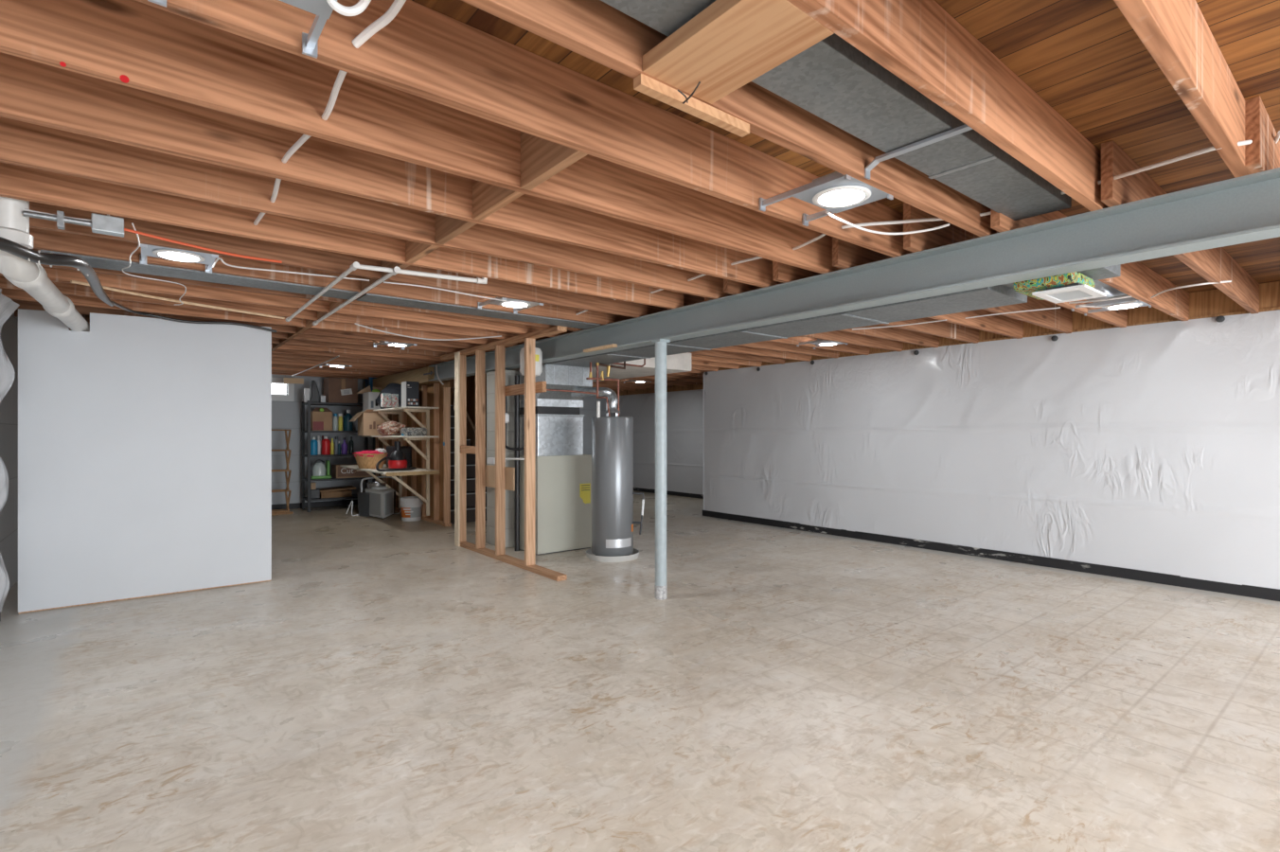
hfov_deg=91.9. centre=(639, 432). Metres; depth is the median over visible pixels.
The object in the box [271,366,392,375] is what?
joist
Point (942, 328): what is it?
joist
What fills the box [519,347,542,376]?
tank
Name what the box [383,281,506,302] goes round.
cable
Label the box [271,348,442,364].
joist
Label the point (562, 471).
furnace
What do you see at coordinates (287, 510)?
drying rack
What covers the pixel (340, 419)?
can
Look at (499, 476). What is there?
frame
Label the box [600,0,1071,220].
duct
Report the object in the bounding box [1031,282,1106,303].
air register
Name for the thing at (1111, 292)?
pan
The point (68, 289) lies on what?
joist
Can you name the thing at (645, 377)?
joist
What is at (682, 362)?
duct
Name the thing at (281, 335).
joist
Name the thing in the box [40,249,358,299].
beam
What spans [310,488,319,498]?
case
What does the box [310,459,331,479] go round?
vacuum cleaner
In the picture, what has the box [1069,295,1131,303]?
cable
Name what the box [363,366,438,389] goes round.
timber beam
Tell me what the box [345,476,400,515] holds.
cart
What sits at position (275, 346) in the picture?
blocking
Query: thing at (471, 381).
wall
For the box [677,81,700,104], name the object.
tie
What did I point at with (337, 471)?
wooden crate
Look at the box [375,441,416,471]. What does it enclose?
shop vacuum
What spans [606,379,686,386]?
joist
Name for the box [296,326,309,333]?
blocking
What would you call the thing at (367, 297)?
pan
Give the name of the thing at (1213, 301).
joist
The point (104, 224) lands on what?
junction box
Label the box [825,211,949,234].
cable
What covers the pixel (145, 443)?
partition panel
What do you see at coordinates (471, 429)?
staircase
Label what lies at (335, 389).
cardboard box
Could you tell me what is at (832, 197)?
diffuser
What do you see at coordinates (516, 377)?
vent pipe
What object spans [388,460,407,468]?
canister
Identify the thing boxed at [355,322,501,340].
cable
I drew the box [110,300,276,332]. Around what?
cable bundle
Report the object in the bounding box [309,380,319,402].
iron
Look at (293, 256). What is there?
joist
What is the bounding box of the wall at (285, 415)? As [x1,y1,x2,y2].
[271,374,606,504]
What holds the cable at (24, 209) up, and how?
on the junction box at (104, 224)
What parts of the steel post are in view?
cap plate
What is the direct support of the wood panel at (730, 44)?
attached to the joist at (918, 42)
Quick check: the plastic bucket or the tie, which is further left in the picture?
the plastic bucket
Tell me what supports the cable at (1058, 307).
attached to the joist at (845, 255)
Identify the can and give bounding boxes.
[320,395,325,402]
[337,413,342,430]
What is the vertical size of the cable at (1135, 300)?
0.031 m
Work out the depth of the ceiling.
1.99 m
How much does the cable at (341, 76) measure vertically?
0.036 m
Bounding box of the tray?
[310,475,331,479]
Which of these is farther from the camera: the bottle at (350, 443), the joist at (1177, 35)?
the bottle at (350, 443)
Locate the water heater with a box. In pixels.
[585,404,644,562]
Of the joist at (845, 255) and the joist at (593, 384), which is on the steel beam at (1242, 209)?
the joist at (845, 255)
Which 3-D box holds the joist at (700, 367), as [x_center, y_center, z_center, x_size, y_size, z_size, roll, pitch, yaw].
[-0.203,-1.040,8.216,3.540,0.230,0.040,0,0,-39]
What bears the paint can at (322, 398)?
on the metal shelving at (309, 403)
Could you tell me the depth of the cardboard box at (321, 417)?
10.17 m
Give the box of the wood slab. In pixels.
[319,485,355,497]
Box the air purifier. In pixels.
[364,486,393,518]
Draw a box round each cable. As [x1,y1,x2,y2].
[23,209,109,221]
[124,228,282,263]
[212,257,369,281]
[253,70,347,225]
[326,0,371,16]
[352,0,406,48]
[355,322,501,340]
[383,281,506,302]
[435,365,444,385]
[575,140,1252,315]
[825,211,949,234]
[852,319,946,330]
[965,306,1060,319]
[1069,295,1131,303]
[1079,300,1136,307]
[1150,280,1231,298]
[1274,130,1279,142]
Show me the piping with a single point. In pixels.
(608, 366)
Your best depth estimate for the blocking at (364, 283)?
3.96 m
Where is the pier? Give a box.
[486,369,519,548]
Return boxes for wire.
[121,222,186,304]
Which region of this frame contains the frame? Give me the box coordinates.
[440,325,567,581]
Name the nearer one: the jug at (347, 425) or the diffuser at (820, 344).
the diffuser at (820, 344)
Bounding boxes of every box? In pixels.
[23,210,124,237]
[310,407,332,430]
[310,482,315,489]
[323,377,357,403]
[349,408,387,435]
[401,381,418,407]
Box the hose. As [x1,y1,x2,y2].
[505,396,524,450]
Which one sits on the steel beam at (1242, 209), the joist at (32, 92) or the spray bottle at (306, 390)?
the joist at (32, 92)
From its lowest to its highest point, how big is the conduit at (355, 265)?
0.068 m
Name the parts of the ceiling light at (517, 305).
mounting plate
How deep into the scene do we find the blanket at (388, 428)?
9.04 m
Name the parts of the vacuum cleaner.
carry handle, clear tank, tank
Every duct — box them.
[507,352,691,382]
[544,264,1120,367]
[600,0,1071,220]
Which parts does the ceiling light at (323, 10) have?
mounting plate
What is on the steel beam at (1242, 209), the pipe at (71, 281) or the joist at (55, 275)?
the joist at (55, 275)
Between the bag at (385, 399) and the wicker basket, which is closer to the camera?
the bag at (385, 399)
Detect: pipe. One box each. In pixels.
[0,196,89,331]
[0,236,113,306]
[70,280,284,319]
[514,374,519,551]
[570,387,618,406]
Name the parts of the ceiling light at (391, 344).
mounting plate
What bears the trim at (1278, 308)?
on the wall
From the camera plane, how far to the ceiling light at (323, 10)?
1.38 m
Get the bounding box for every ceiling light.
[139,243,218,273]
[147,0,337,58]
[319,363,352,369]
[373,340,416,349]
[477,297,543,314]
[624,380,651,383]
[759,171,893,226]
[796,338,847,349]
[1071,294,1151,315]
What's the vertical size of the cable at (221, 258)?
0.039 m
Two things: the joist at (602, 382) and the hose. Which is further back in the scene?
the joist at (602, 382)
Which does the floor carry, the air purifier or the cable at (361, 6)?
the air purifier
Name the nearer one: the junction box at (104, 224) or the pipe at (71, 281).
the junction box at (104, 224)
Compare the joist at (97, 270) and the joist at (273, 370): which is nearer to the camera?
the joist at (97, 270)
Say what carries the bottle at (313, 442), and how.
on the metal shelving at (309, 403)
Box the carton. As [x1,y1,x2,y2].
[356,385,382,410]
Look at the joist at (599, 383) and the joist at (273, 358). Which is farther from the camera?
the joist at (599, 383)
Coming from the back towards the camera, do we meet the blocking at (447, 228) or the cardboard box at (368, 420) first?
the cardboard box at (368, 420)
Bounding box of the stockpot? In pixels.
[356,481,395,516]
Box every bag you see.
[380,392,391,407]
[391,393,398,408]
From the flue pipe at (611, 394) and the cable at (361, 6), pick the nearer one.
the cable at (361, 6)
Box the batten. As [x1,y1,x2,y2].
[284,377,303,384]
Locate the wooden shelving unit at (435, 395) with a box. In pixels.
[375,381,451,526]
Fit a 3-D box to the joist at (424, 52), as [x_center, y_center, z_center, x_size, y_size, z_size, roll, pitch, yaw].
[-0.130,-1.040,2.065,3.965,0.230,0.040,0,0,-39]
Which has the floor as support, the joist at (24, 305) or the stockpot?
the stockpot
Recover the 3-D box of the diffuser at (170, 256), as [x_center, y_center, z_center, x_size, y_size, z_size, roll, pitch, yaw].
[-2.399,-0.917,3.223,0.172,0.005,0.172,0,0,-39]
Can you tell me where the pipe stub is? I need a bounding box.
[596,401,600,417]
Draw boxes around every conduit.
[285,261,487,325]
[292,355,339,375]
[864,124,973,179]
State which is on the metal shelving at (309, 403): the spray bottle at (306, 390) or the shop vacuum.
the spray bottle at (306, 390)
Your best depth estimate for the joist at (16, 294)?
5.09 m
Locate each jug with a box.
[317,435,321,454]
[343,409,353,430]
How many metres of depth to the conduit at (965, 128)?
2.10 m
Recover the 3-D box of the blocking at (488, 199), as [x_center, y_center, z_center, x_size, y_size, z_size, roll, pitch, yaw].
[-0.586,-1.000,2.541,0.040,0.150,0.398,0,0,-39]
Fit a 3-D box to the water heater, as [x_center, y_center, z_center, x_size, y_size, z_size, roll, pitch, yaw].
[-0.283,0.492,6.380,0.556,1.575,0.556,0,0,-39]
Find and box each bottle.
[303,388,309,402]
[310,436,318,455]
[320,436,330,454]
[330,438,334,454]
[332,413,337,430]
[334,436,337,454]
[337,441,340,454]
[341,437,347,454]
[348,436,353,454]
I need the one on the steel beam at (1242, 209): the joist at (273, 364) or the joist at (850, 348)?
the joist at (850, 348)
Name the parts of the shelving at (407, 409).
arm, arm, post, arm, arm, post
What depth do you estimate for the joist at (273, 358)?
8.46 m
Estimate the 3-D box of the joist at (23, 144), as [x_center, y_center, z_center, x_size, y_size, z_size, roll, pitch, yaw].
[-0.953,-1.040,3.088,3.965,0.230,0.040,0,0,-39]
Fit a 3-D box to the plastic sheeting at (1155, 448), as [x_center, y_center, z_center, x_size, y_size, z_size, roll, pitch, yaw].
[4.508,0.130,5.116,0.278,2.129,11.321,0,0,-38]
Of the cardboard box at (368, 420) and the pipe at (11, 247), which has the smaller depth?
the pipe at (11, 247)
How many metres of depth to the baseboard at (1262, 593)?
5.97 m
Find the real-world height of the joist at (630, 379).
0.230 m
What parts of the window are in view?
pane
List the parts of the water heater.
tank, rating plate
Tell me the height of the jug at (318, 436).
0.318 m
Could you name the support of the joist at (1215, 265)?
on the steel beam at (1242, 209)
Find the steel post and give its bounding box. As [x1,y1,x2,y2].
[651,338,670,600]
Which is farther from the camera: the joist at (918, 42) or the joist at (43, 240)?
the joist at (43, 240)
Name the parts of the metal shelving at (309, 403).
shelf, shelf, shelf, shelf, shelf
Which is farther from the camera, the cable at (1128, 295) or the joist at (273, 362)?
the joist at (273, 362)
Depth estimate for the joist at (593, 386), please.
13.33 m
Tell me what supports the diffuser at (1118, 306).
attached to the ceiling light at (1138, 303)
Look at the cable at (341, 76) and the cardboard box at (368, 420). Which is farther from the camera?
the cardboard box at (368, 420)
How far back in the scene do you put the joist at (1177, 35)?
1.68 m
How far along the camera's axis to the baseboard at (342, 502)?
10.64 m
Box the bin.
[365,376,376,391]
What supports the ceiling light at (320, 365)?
attached to the joist at (273, 358)
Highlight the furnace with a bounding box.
[519,364,592,554]
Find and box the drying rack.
[271,429,293,515]
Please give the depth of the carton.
9.90 m
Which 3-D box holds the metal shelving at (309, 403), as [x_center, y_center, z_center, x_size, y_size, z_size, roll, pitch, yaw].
[-5.098,0.380,10.490,1.040,1.800,0.500,0,0,-39]
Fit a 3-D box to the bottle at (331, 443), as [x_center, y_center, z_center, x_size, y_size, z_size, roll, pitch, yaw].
[-5.161,0.230,10.382,0.051,0.270,0.051,0,0,-39]
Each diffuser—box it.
[159,251,198,261]
[389,343,405,346]
[502,302,527,307]
[818,189,864,206]
[819,343,835,345]
[1108,304,1137,308]
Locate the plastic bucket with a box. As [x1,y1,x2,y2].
[399,496,423,521]
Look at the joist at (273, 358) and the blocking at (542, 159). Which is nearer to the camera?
the blocking at (542, 159)
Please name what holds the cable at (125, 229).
attached to the junction box at (104, 224)
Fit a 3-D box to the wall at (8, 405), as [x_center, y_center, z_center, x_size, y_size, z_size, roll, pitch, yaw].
[-2.982,0.062,2.209,0.200,2.436,16.380,0,0,-39]
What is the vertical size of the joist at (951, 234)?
0.230 m
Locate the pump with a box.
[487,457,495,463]
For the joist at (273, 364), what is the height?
0.230 m
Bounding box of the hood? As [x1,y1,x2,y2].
[604,404,621,416]
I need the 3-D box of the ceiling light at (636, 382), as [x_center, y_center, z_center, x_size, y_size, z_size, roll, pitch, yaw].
[-0.047,-0.947,11.262,0.322,0.074,0.403,0,0,-39]
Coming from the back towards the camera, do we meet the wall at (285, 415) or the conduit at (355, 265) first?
the wall at (285, 415)
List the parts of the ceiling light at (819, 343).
mounting plate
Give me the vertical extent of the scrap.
0.023 m
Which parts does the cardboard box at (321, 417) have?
red panel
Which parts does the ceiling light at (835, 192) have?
mounting plate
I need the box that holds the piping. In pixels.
[546,358,645,416]
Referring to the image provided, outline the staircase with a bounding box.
[450,387,486,523]
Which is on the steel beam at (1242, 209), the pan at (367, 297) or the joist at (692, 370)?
the joist at (692, 370)
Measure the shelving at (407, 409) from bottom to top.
1.545 m
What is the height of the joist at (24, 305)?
0.230 m
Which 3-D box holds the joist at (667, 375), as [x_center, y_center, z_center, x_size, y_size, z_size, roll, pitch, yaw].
[-0.335,-1.040,9.697,5.190,0.230,0.040,0,0,-39]
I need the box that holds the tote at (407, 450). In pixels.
[386,445,411,467]
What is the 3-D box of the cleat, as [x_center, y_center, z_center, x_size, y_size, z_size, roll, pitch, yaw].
[0.156,-0.911,1.737,0.420,0.028,0.032,0,0,-39]
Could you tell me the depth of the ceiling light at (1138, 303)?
4.48 m
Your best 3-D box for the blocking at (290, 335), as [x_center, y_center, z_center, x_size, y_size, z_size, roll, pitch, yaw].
[-3.328,-1.038,5.950,0.040,0.227,0.398,0,0,-39]
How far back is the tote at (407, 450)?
9.23 m
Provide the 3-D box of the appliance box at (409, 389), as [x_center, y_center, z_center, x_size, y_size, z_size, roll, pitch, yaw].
[-3.191,-0.529,8.595,0.177,0.348,0.203,0,0,-39]
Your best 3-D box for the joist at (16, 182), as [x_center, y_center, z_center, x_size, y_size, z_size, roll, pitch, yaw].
[-1.227,-1.040,3.429,3.965,0.230,0.040,0,0,-39]
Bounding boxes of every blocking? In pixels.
[272,343,282,348]
[280,338,290,343]
[287,333,299,338]
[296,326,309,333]
[305,319,316,327]
[317,311,327,319]
[329,301,346,311]
[360,276,385,291]
[381,260,409,279]
[405,239,440,263]
[435,213,476,244]
[472,180,524,220]
[520,131,587,190]
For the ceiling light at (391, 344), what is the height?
0.074 m
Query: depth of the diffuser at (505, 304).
4.42 m
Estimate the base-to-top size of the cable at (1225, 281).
0.034 m
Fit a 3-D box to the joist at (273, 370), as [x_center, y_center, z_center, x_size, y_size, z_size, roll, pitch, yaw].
[-5.872,-1.040,9.238,4.005,0.230,0.040,0,0,-39]
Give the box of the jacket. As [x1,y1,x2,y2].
[375,382,401,408]
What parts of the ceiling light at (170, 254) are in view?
mounting plate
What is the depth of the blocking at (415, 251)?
3.26 m
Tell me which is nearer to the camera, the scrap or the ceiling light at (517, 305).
the ceiling light at (517, 305)
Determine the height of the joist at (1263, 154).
0.230 m
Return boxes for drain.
[491,457,524,460]
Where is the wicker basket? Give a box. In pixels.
[353,448,387,468]
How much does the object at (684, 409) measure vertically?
2.075 m
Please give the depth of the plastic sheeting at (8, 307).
4.13 m
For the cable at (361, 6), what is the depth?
1.35 m
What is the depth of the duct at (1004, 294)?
3.90 m
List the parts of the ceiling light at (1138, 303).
mounting plate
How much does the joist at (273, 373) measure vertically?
0.230 m
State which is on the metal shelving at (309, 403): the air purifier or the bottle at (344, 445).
the bottle at (344, 445)
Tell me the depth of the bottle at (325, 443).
10.26 m
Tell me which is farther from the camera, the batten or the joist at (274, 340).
the batten
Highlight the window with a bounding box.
[271,377,294,401]
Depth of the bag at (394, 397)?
8.67 m
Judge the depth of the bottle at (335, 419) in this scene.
10.34 m
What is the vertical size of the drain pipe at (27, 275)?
0.455 m
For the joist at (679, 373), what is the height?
0.230 m
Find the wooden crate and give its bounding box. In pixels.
[331,463,371,478]
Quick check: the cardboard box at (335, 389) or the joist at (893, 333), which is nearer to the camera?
the joist at (893, 333)
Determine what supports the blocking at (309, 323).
attached to the joist at (68, 289)
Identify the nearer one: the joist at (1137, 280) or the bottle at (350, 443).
the joist at (1137, 280)
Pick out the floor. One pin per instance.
(392, 684)
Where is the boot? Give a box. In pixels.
[1013,271,1094,300]
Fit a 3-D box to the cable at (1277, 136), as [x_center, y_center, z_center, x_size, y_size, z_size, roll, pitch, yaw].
[2.293,-1.065,2.261,0.393,0.115,0.055,0,0,-35]
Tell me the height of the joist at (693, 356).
0.230 m
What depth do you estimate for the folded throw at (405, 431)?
8.59 m
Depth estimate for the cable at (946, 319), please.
5.32 m
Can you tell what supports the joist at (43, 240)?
on the steel beam at (1242, 209)
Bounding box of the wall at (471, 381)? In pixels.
[412,369,486,448]
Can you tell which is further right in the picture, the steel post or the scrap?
the steel post
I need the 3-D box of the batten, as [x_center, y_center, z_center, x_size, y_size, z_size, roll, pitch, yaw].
[-5.553,-0.831,9.932,0.282,0.086,0.040,0,0,-39]
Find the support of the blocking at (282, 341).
attached to the joist at (274, 340)
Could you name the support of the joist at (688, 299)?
on the steel beam at (1242, 209)
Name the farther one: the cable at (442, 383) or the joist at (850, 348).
the cable at (442, 383)
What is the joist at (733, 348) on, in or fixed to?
on the steel beam at (1242, 209)
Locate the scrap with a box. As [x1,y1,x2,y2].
[583,343,617,352]
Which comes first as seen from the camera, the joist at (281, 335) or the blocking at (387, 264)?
the blocking at (387, 264)
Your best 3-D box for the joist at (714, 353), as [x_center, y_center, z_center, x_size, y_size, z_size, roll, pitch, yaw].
[0.573,-1.040,7.251,3.540,0.230,0.040,0,0,-39]
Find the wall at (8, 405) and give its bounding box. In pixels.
[0,312,17,590]
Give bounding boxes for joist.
[0,0,835,273]
[0,52,777,287]
[0,116,727,299]
[0,161,683,308]
[0,266,561,337]
[0,275,538,340]
[0,287,518,346]
[11,299,495,351]
[14,308,475,355]
[29,201,646,317]
[29,227,614,324]
[32,248,586,331]
[69,328,454,361]
[88,322,468,356]
[135,0,907,257]
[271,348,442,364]
[271,353,432,367]
[271,356,422,369]
[271,360,412,372]
[271,363,401,373]
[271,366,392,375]
[271,369,385,377]
[271,372,368,379]
[461,0,996,236]
[468,354,703,379]
[471,354,703,376]
[485,350,709,373]
[505,346,718,371]
[518,341,739,369]
[538,336,762,366]
[561,330,785,364]
[586,324,811,361]
[592,382,655,388]
[592,384,646,389]
[592,386,635,390]
[593,380,673,387]
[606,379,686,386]
[614,314,839,358]
[619,377,701,384]
[636,375,703,382]
[646,304,870,355]
[667,293,903,351]
[704,293,939,347]
[723,278,978,343]
[772,260,1023,338]
[787,0,1108,211]
[832,236,1072,333]
[903,202,1127,327]
[990,209,1189,320]
[1101,140,1259,313]
[1113,0,1248,177]
[1244,95,1279,174]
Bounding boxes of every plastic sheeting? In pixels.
[0,288,19,621]
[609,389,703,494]
[703,309,1279,589]
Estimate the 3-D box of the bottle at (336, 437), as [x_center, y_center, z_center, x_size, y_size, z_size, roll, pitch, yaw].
[-5.088,0.214,10.369,0.058,0.302,0.058,0,0,-39]
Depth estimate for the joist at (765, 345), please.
7.07 m
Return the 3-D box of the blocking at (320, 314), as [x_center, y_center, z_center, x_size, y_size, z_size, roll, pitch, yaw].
[-2.505,-1.038,4.927,0.040,0.227,0.398,0,0,-39]
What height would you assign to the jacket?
0.390 m
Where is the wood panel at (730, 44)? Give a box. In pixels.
[642,0,834,104]
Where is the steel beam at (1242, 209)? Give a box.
[428,167,1279,381]
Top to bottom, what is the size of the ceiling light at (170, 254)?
0.074 m
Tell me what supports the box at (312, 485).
on the case
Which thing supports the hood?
attached to the water heater
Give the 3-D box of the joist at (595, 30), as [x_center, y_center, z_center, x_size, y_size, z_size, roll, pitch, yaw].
[0.144,-1.040,1.724,3.965,0.230,0.040,0,0,-39]
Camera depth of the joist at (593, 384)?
12.81 m
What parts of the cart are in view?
leg frame, handle frame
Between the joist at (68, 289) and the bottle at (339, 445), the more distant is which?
the bottle at (339, 445)
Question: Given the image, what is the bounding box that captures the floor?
[0,490,1279,851]
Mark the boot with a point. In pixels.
(1027, 287)
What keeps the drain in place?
attached to the furnace
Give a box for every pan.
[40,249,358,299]
[356,293,600,329]
[1085,280,1126,302]
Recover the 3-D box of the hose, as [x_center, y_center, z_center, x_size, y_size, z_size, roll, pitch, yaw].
[-1.359,-0.225,6.658,0.247,0.837,0.074,0,0,5]
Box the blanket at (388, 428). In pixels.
[376,421,406,435]
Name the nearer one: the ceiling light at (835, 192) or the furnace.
the ceiling light at (835, 192)
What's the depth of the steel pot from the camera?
9.56 m
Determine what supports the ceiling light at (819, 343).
attached to the joist at (688, 299)
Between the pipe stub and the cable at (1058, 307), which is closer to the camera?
the cable at (1058, 307)
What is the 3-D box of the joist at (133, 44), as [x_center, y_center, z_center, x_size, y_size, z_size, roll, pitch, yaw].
[-0.404,-1.034,2.406,3.965,0.241,0.041,0,0,-39]
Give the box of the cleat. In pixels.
[633,73,749,137]
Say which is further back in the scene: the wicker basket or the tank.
the wicker basket
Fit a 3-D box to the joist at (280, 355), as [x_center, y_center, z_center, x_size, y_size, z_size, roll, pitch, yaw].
[-4.501,-1.040,7.533,4.005,0.230,0.040,0,0,-39]
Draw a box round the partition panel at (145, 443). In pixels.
[17,308,271,613]
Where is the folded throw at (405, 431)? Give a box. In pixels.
[400,427,426,435]
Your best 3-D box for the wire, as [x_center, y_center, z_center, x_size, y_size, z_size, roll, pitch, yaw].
[-2.759,-0.888,3.485,0.242,0.049,1.918,0,0,-28]
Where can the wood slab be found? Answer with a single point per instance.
(338, 491)
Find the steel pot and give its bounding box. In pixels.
[366,481,387,488]
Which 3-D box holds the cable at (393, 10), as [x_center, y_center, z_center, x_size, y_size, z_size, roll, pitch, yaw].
[-0.631,-1.005,1.512,0.215,0.066,0.033,0,0,35]
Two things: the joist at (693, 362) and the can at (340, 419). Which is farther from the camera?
the can at (340, 419)
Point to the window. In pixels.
(279, 391)
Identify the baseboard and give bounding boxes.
[271,498,357,510]
[633,487,703,498]
[702,510,1279,601]
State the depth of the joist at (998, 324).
5.38 m
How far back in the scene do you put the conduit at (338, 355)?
8.09 m
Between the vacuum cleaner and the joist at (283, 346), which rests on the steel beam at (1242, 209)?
the joist at (283, 346)
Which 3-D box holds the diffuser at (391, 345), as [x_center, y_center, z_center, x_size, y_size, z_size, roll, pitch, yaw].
[-2.540,-0.917,6.478,0.172,0.005,0.172,0,0,-39]
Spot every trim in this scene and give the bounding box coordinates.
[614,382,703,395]
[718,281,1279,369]
[718,306,1279,370]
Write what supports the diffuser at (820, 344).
attached to the ceiling light at (819, 343)
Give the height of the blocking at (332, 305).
0.227 m
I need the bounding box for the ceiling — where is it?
[411,0,1279,362]
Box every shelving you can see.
[302,400,375,512]
[340,406,439,515]

